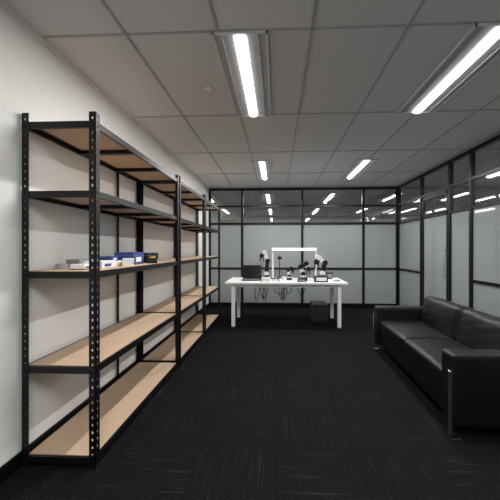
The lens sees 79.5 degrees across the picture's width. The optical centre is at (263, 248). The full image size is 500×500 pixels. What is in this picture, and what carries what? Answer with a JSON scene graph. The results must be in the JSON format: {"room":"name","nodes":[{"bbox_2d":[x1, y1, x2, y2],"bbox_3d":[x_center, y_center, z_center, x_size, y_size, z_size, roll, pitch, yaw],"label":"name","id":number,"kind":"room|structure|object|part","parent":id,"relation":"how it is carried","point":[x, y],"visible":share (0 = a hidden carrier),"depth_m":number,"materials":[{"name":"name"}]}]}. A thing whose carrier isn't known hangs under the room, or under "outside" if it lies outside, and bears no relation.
{"room":"office room","nodes":[
{"label":"office room","id":0,"kind":"room"},
{"bbox_2d":[0,7,208,466],"bbox_3d":[-1.513,-0.036,2.401,0.120,2.712,9.060,0,0,3],"label":"wall","id":1,"kind":"structure","parent":0,"point":[34,81],"depth_m":2.12,"materials":[{"name":"white paint"}]},
{"bbox_2d":[0,303,208,484],"bbox_3d":[-1.448,1.275,2.358,0.012,0.090,8.980,0,0,3],"label":"baseboard","id":2,"kind":"structure","parent":1,"relation":"attached to","point":[11,466],"depth_m":2.08,"materials":[{"name":"black metal"}]},
{"bbox_2d":[0,0,209,188],"bbox_3d":[-1.440,-1.380,2.358,0.030,0.024,8.980,0,0,3],"label":"trim","id":3,"kind":"structure","parent":1,"relation":"attached to","point":[3,4],"depth_m":2.30,"materials":[{"name":"white paint"}]},
{"bbox_2d":[211,195,218,202],"bbox_3d":[-1.501,-1.373,8.176,0.360,0.035,1.200,0,0,3],"label":"ceiling light","id":4,"kind":"object","parent":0,"point":[213,199],"depth_m":8.39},
{"bbox_2d":[220,209,232,213],"bbox_3d":[-1.374,-1.373,10.974,0.360,0.035,1.200,0,0,3],"label":"ceiling light","id":5,"kind":"object","parent":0,"point":[227,211],"depth_m":10.94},
{"bbox_2d":[0,307,499,499],"bbox_3d":[0.992,1.370,5.311,12.500,0.100,15.300,0,0,3],"label":"floor","id":6,"kind":"structure","parent":0,"point":[267,406],"depth_m":2.12,"materials":[{"name":"carpet"}]},
{"bbox_2d":[21,111,179,469],"bbox_3d":[-1.198,0.247,2.572,0.464,2.145,1.538,0,0,3],"label":"shelf unit","id":7,"kind":"object","parent":6,"relation":"on","point":[86,436],"visible":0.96,"depth_m":2.02,"materials":[{"name":"metal"}]},
{"bbox_2d":[55,264,67,269],"bbox_3d":[-1.331,0.116,1.982,0.070,0.036,0.070,0,0,3],"label":"tape roll","id":8,"kind":"object","parent":7,"relation":"on","point":[57,266],"visible":0.98,"depth_m":1.96,"materials":[{"name":"grey plastic"}]},
{"bbox_2d":[66,259,92,267],"bbox_3d":[-1.332,0.104,2.183,0.102,0.060,0.162,0,0,3],"label":"carton","id":9,"kind":"object","parent":7,"relation":"on","point":[68,261],"visible":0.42,"depth_m":2.10,"materials":[{"name":"grey cardboard"}]},
{"bbox_2d":[70,264,92,269],"bbox_3d":[-1.200,0.117,1.992,0.102,0.035,0.110,0,0,3],"label":"router","id":10,"kind":"object","parent":7,"relation":"on","point":[72,266],"visible":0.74,"depth_m":1.94,"materials":[{"name":"white plastic"}]},
{"bbox_2d":[84,260,114,268],"bbox_3d":[-1.173,0.109,2.155,0.122,0.050,0.202,0,0,-3],"label":"carton","id":11,"kind":"object","parent":7,"relation":"on","point":[103,263],"visible":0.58,"depth_m":2.13,"materials":[{"name":"white cardboard"}]},
{"bbox_2d":[100,256,117,260],"bbox_3d":[-1.233,0.075,2.388,0.102,0.035,0.142,0,0,-9],"label":"carton","id":12,"kind":"object","parent":11,"relation":"on","point":[115,258],"visible":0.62,"depth_m":2.32,"materials":[{"name":"blue cardboard"}]},
{"bbox_2d":[115,260,121,265],"bbox_3d":[-1.192,0.114,2.406,0.132,0.040,0.182,0,0,11],"label":"carton","id":13,"kind":"object","parent":7,"relation":"on","point":[117,262],"visible":0.2,"depth_m":2.36,"materials":[{"name":"white cardboard"}]},
{"bbox_2d":[122,258,133,265],"bbox_3d":[-1.073,0.104,2.381,0.073,0.060,0.102,0,0,-15],"label":"carton","id":14,"kind":"object","parent":7,"relation":"on","point":[125,261],"visible":0.89,"depth_m":2.33,"materials":[{"name":"white cardboard"}]},
{"bbox_2d":[115,252,143,264],"bbox_3d":[-1.190,0.082,2.677,0.162,0.105,0.262,0,0,-3],"label":"carton","id":15,"kind":"object","parent":7,"relation":"on","point":[138,257],"visible":0.66,"depth_m":2.57,"materials":[{"name":"blue cardboard"}]},
{"bbox_2d":[144,253,157,262],"bbox_3d":[-1.193,0.086,3.037,0.163,0.095,0.242,0,0,5],"label":"carton","id":16,"kind":"object","parent":7,"relation":"on","point":[146,255],"visible":0.43,"depth_m":2.95,"materials":[{"name":"black cardboard"}]},
{"bbox_2d":[147,258,157,262],"bbox_3d":[-1.052,0.109,2.851,0.092,0.050,0.132,0,0,-15],"label":"carton","id":17,"kind":"object","parent":7,"relation":"on","point":[149,260],"visible":0.96,"depth_m":2.79,"materials":[{"name":"black cardboard"}]},
{"bbox_2d":[140,175,204,366],"bbox_3d":[-1.135,0.247,3.955,0.464,2.145,1.188,0,0,3],"label":"shelf unit","id":18,"kind":"object","parent":6,"relation":"on","point":[165,352],"visible":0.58,"depth_m":3.82,"materials":[{"name":"metal"}]},
{"bbox_2d":[181,195,220,335],"bbox_3d":[-1.080,0.247,5.159,0.464,2.145,1.198,0,0,3],"label":"shelf unit","id":19,"kind":"object","parent":6,"relation":"on","point":[195,324],"visible":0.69,"depth_m":5.15,"materials":[{"name":"metal"}]},
{"bbox_2d":[225,277,347,327],"bbox_3d":[0.396,0.938,5.403,2.040,0.765,0.870,0,0,3],"label":"work table","id":20,"kind":"object","parent":6,"relation":"on","point":[234,281],"visible":0.95,"depth_m":5.06,"materials":[{"name":"white laminate"}]},
{"bbox_2d":[241,265,261,280],"bbox_3d":[-0.207,0.425,5.364,0.340,0.260,0.298,0,0,3],"label":"laptop","id":21,"kind":"object","parent":20,"relation":"on","point":[250,272],"visible":0.97,"depth_m":5.47,"materials":[{"name":"black plastic"}]},
{"bbox_2d":[259,250,269,279],"bbox_3d":[0.026,0.287,5.354,0.191,0.536,0.138,0,0,3],"label":"robot","id":22,"kind":"object","parent":20,"relation":"on","point":[263,254],"visible":0.95,"depth_m":5.31,"materials":[{"name":"white plastic"}]},
{"bbox_2d":[277,257,281,277],"bbox_3d":[0.311,0.350,5.747,0.100,0.410,0.110,0,0,3],"label":"camera","id":23,"kind":"object","parent":20,"relation":"on","point":[279,258],"visible":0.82,"depth_m":5.75,"materials":[{"name":"black plastic"}]},
{"bbox_2d":[255,287,310,318],"bbox_3d":[0.379,0.961,5.822,1.094,0.714,0.166,0,0,9],"label":"cable bundle","id":24,"kind":"object","parent":20,"relation":"hanging from","point":[262,295],"visible":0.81,"depth_m":5.81,"materials":[{"name":"black plastic"}]},
{"bbox_2d":[287,266,293,279],"bbox_3d":[0.483,0.433,5.384,0.136,0.244,0.090,0,0,3],"label":"robot","id":25,"kind":"object","parent":20,"relation":"on","point":[291,267],"visible":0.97,"depth_m":5.36,"materials":[{"name":"black plastic"}]},
{"bbox_2d":[270,248,316,278],"bbox_3d":[0.575,0.268,5.600,0.900,0.575,0.110,0,0,3],"label":"led light bar","id":26,"kind":"object","parent":20,"relation":"on","point":[273,249],"visible":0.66,"depth_m":5.57,"materials":[{"name":"white plastic"}]},
{"bbox_3d":[0.175,0.285,5.618,0.032,0.520,0.032,0,0,3],"label":"stand post","id":27,"kind":"part","parent":26,"relation":"part of","materials":[{"name":"white plastic"}]},
{"bbox_3d":[0.974,0.285,5.582,0.032,0.520,0.032,0,0,3],"label":"stand post","id":28,"kind":"part","parent":26,"relation":"part of","materials":[{"name":"white plastic"}]},
{"bbox_2d":[297,278,305,281],"bbox_3d":[0.652,0.529,5.095,0.140,0.051,0.102,0,0,3],"label":"supplies","id":29,"kind":"object","parent":20,"relation":"on","point":[298,279],"visible":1,"depth_m":5.05,"materials":[{"name":"black plastic"}]},
{"bbox_2d":[298,261,310,280],"bbox_3d":[0.724,0.385,5.303,0.221,0.340,0.138,0,0,3],"label":"robot","id":30,"kind":"object","parent":20,"relation":"on","point":[306,263],"visible":0.94,"depth_m":5.26,"materials":[{"name":"black plastic"}]},
{"bbox_2d":[314,255,327,275],"bbox_3d":[1.008,0.330,5.290,0.237,0.450,0.156,0,0,3],"label":"robot","id":31,"kind":"object","parent":20,"relation":"on","point":[318,257],"visible":0.63,"depth_m":5.24,"materials":[{"name":"white plastic"}]},
{"bbox_2d":[314,276,327,281],"bbox_3d":[0.971,0.504,5.070,0.220,0.101,0.122,0,0,3],"label":"controller","id":32,"kind":"object","parent":20,"relation":"on","point":[316,278],"visible":1,"depth_m":5.01,"materials":[{"name":"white plastic"}]},
{"bbox_3d":[0.968,0.505,5.011,0.176,0.060,0.003,0,0,3],"label":"panel","id":33,"kind":"part","parent":32,"relation":"part of","materials":[{"name":"white plastic"}]},
{"bbox_2d":[325,272,332,278],"bbox_3d":[1.226,0.494,5.609,0.120,0.121,0.162,0,0,3],"label":"instrument case","id":34,"kind":"object","parent":20,"relation":"on","point":[329,274],"visible":0.84,"depth_m":5.53,"materials":[{"name":"black plastic"}]},
{"bbox_2d":[332,278,340,281],"bbox_3d":[1.256,0.534,5.167,0.120,0.041,0.162,0,0,3],"label":"box","id":35,"kind":"object","parent":20,"relation":"on","point":[333,279],"visible":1,"depth_m":5.09,"materials":[{"name":"white plastic"}]},
{"bbox_2d":[209,187,396,307],"bbox_3d":[0.879,-0.030,6.787,4.260,2.700,0.060,0,0,3],"label":"mullions and rails","id":36,"kind":"object","parent":6,"relation":"on","point":[242,206],"visible":0.82,"depth_m":6.76,"materials":[{"name":"black metal"}]},
{"bbox_2d":[211,225,240,266],"bbox_3d":[-0.852,-0.065,6.866,0.705,0.970,0.008,0,0,3],"label":"pane","id":37,"kind":"object","parent":36,"relation":"attached to","point":[230,235],"visible":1,"depth_m":6.86,"materials":[{"name":"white glass"}]},
{"bbox_2d":[211,269,240,301],"bbox_3d":[-0.852,0.840,6.866,0.705,0.760,0.008,0,0,3],"label":"pane","id":38,"kind":"object","parent":36,"relation":"attached to","point":[225,274],"visible":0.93,"depth_m":6.86,"materials":[{"name":"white glass"}]},
{"bbox_2d":[243,225,300,267],"bbox_3d":[0.200,-0.065,6.818,1.320,0.970,0.008,0,0,3],"label":"pane","id":39,"kind":"object","parent":36,"relation":"attached to","point":[256,238],"visible":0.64,"depth_m":6.81,"materials":[{"name":"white glass"}]},
{"bbox_2d":[243,269,300,302],"bbox_3d":[0.200,0.840,6.818,1.320,0.760,0.008,0,0,3],"label":"pane","id":40,"kind":"object","parent":36,"relation":"attached to","point":[249,293],"visible":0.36,"depth_m":6.81,"materials":[{"name":"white glass"}]},
{"bbox_2d":[303,224,361,267],"bbox_3d":[1.558,-0.065,6.756,1.320,0.970,0.008,0,0,3],"label":"pane","id":41,"kind":"object","parent":36,"relation":"attached to","point":[340,246],"visible":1,"depth_m":6.75,"materials":[{"name":"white glass"}]},
{"bbox_2d":[303,269,361,302],"bbox_3d":[1.558,0.840,6.756,1.320,0.760,0.008,0,0,3],"label":"pane","id":42,"kind":"object","parent":36,"relation":"attached to","point":[352,292],"visible":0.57,"depth_m":6.74,"materials":[{"name":"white glass"}]},
{"bbox_2d":[365,224,395,267],"bbox_3d":[2.607,-0.065,6.709,0.700,0.970,0.008,0,0,3],"label":"pane","id":43,"kind":"object","parent":36,"relation":"attached to","point":[380,239],"visible":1,"depth_m":6.71,"materials":[{"name":"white glass"}]},
{"bbox_2d":[365,270,395,303],"bbox_3d":[2.607,0.840,6.709,0.700,0.760,0.008,0,0,3],"label":"pane","id":44,"kind":"object","parent":36,"relation":"attached to","point":[380,285],"visible":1,"depth_m":6.71,"materials":[{"name":"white glass"}]},
{"bbox_2d":[310,301,326,322],"bbox_3d":[1.018,1.155,5.554,0.270,0.330,0.411,0,0,3],"label":"desktop computer","id":45,"kind":"object","parent":6,"relation":"on","point":[318,309],"visible":1,"depth_m":5.36,"materials":[{"name":"grey metal"}]},
{"bbox_2d":[373,296,499,439],"bbox_3d":[1.803,0.951,2.996,0.855,0.739,1.936,0,0,5],"label":"leather sofa","id":46,"kind":"object","parent":6,"relation":"on","point":[450,349],"visible":1,"depth_m":2.55,"materials":[{"name":"black leather"}]},
{"bbox_3d":[1.870,0.988,3.878,0.825,0.485,0.166,0,0,5],"label":"arm","id":47,"kind":"part","parent":46,"relation":"part of","materials":[{"name":"black leather"}]},
{"bbox_3d":[1.806,1.135,2.995,0.785,0.170,1.730,0,0,5],"label":"frame","id":48,"kind":"part","parent":46,"relation":"part of","materials":[{"name":"black leather"}]},
{"bbox_2d":[380,320,456,352],"bbox_3d":[1.760,0.985,3.404,0.645,0.199,0.800,0,0,5],"label":"seat cushion","id":49,"kind":"object","parent":46,"relation":"on","point":[394,332],"depth_m":3.29,"materials":[{"name":"black leather"}]},
{"bbox_2d":[404,340,471,387],"bbox_3d":[1.693,0.985,2.601,0.645,0.199,0.800,0,0,5],"label":"seat cushion","id":50,"kind":"object","parent":46,"relation":"on","point":[425,356],"depth_m":2.68,"materials":[{"name":"black leather"}]},
{"bbox_2d":[421,296,473,339],"bbox_3d":[2.054,0.765,3.378,0.274,0.369,0.796,0,0,5],"label":"cushion","id":51,"kind":"object","parent":46,"relation":"on","point":[441,315],"depth_m":3.25,"materials":[{"name":"black leather"}]},
{"bbox_3d":[1.722,0.980,2.114,0.825,0.500,0.166,0,0,5],"label":"arm","id":52,"kind":"part","parent":46,"relation":"part of","materials":[{"name":"black leather"}]},
{"bbox_2d":[456,309,499,349],"bbox_3d":[1.986,0.765,2.577,0.274,0.369,0.796,0,0,5],"label":"cushion","id":53,"kind":"object","parent":46,"relation":"on","point":[475,329],"depth_m":2.65,"materials":[{"name":"black leather"}]},
{"bbox_2d":[397,134,499,308],"bbox_3d":[2.801,-0.030,2.170,0.060,2.700,8.990,0,0,3],"label":"mullions and rails","id":54,"kind":"object","parent":6,"relation":"on","point":[471,153],"visible":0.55,"depth_m":4.64,"materials":[{"name":"black metal"}]},
{"bbox_2d":[400,220,419,305],"bbox_3d":[2.980,0.335,6.111,0.008,1.770,1.000,0,0,3],"label":"pane","id":55,"kind":"object","parent":54,"relation":"attached to","point":[409,231],"visible":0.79,"depth_m":6.06,"materials":[{"name":"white glass"}]},
{"bbox_2d":[422,189,447,305],"bbox_3d":[2.906,0.185,5.128,0.104,2.250,0.870,0,0,3],"label":"door","id":56,"kind":"structure","parent":54,"relation":"attached to","point":[445,192],"depth_m":5.11,"materials":[{"name":"white glass"}]},
{"bbox_3d":[2.936,0.315,5.127,0.008,1.750,0.770,0,0,3],"label":"frosted pane","id":57,"kind":"part","parent":56,"relation":"part of","materials":[{"name":"grey glass"}]},
{"bbox_3d":[2.847,0.220,4.726,0.024,0.500,0.024,0,0,3],"label":"pull handle","id":58,"kind":"part","parent":56,"relation":"part of","materials":[{"name":"silver metal"}]},
{"bbox_2d":[452,210,468,306],"bbox_3d":[2.903,0.335,4.408,0.008,1.770,0.470,0,0,3],"label":"pane","id":59,"kind":"object","parent":54,"relation":"attached to","point":[460,220],"visible":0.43,"depth_m":4.41,"materials":[{"name":"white glass"}]},
{"bbox_2d":[473,204,499,316],"bbox_3d":[2.865,0.335,3.564,0.008,1.770,1.140,0,0,3],"label":"pane","id":60,"kind":"object","parent":54,"relation":"attached to","point":[486,220],"visible":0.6,"depth_m":3.86,"materials":[{"name":"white glass"}]},
{"bbox_2d":[4,0,499,216],"bbox_3d":[0.992,-1.436,5.311,12.500,0.088,15.300,0,0,3],"label":"ceiling","id":61,"kind":"structure","parent":0,"point":[343,65],"depth_m":2.63,"materials":[{"name":"tile"}]},
{"bbox_2d":[202,85,212,92],"bbox_3d":[-0.483,-1.375,2.585,0.090,0.034,0.090,0,0,3],"label":"smoke detector","id":62,"kind":"object","parent":61,"relation":"attached to","point":[206,88],"visible":1,"depth_m":2.56,"materials":[{"name":"white plastic"}]},
{"bbox_2d":[211,30,270,116],"bbox_3d":[-0.126,-1.373,2.508,0.360,0.035,1.200,0,0,3],"label":"ceiling light","id":63,"kind":"object","parent":61,"relation":"attached to","point":[243,56],"depth_m":2.29,"materials":[{"name":"white metal"}]},
{"bbox_2d":[250,160,273,179],"bbox_3d":[0.001,-1.373,5.305,0.360,0.035,1.200,0,0,3],"label":"ceiling light","id":64,"kind":"object","parent":61,"relation":"attached to","point":[262,169],"depth_m":5.16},
{"bbox_2d":[260,193,274,201],"bbox_3d":[0.128,-1.373,8.103,0.360,0.035,1.200,0,0,3],"label":"ceiling light","id":65,"kind":"object","parent":61,"relation":"in","point":[266,197],"depth_m":7.99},
{"bbox_2d":[265,209,274,213],"bbox_3d":[0.255,-1.373,10.900,0.360,0.035,1.200,0,0,3],"label":"ceiling light","id":66,"kind":"object","parent":61,"relation":"in","point":[270,211],"depth_m":10.74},
{"bbox_2d":[43,0,499,216],"bbox_3d":[0.994,-1.389,5.360,12.500,0.007,15.200,0,0,3],"label":"grid","id":67,"kind":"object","parent":61,"relation":"attached to","point":[407,26],"depth_m":2.94,"materials":[{"name":"grey metal"}]},
{"bbox_2d":[309,208,322,212],"bbox_3d":[1.893,-1.373,10.825,0.360,0.035,1.200,0,0,3],"label":"ceiling light","id":68,"kind":"object","parent":61,"relation":"in","point":[315,210],"depth_m":10.72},
{"bbox_2d":[320,193,340,201],"bbox_3d":[1.766,-1.373,8.028,0.360,0.035,1.200,0,0,3],"label":"ceiling light","id":69,"kind":"object","parent":61,"relation":"in","point":[328,196],"depth_m":7.87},
{"bbox_2d":[340,159,379,178],"bbox_3d":[1.639,-1.373,5.231,0.360,0.035,1.200,0,0,3],"label":"ceiling light","id":70,"kind":"object","parent":61,"relation":"attached to","point":[358,167],"depth_m":5.07,"materials":[{"name":"white plastic"}]},
{"bbox_2d":[352,208,371,212],"bbox_3d":[3.521,-1.373,10.751,0.360,0.035,1.200,0,0,3],"label":"ceiling light","id":71,"kind":"object","parent":61,"relation":"in","point":[359,210],"depth_m":10.73,"materials":[{"name":"white plastic"}]},
{"bbox_2d":[377,192,407,200],"bbox_3d":[3.394,-1.373,7.954,0.360,0.035,1.200,0,0,3],"label":"ceiling light","id":72,"kind":"object","parent":61,"relation":"in","point":[391,196],"depth_m":7.96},
{"bbox_2d":[401,208,419,212],"bbox_3d":[5.150,-1.373,10.677,0.360,0.035,1.200,0,0,3],"label":"ceiling light","id":73,"kind":"object","parent":61,"relation":"in","point":[409,209],"depth_m":10.51,"materials":[{"name":"white plastic"}]},
{"bbox_2d":[397,23,499,113],"bbox_3d":[1.512,-1.373,2.434,0.360,0.035,1.200,0,0,3],"label":"ceiling light","id":74,"kind":"object","parent":61,"relation":"attached to","point":[479,47],"depth_m":2.28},
{"bbox_2d":[211,216,419,222],"bbox_3d":[1.341,-0.036,13.002,12.500,2.712,0.100,0,0,3],"label":"wall","id":75,"kind":"structure","parent":0,"point":[349,218],"depth_m":12.92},
{"bbox_2d":[436,192,476,200],"bbox_3d":[5.023,-1.373,7.880,0.360,0.035,1.200,0,0,3],"label":"ceiling light","id":76,"kind":"object","parent":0,"point":[460,194],"depth_m":7.68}
]}

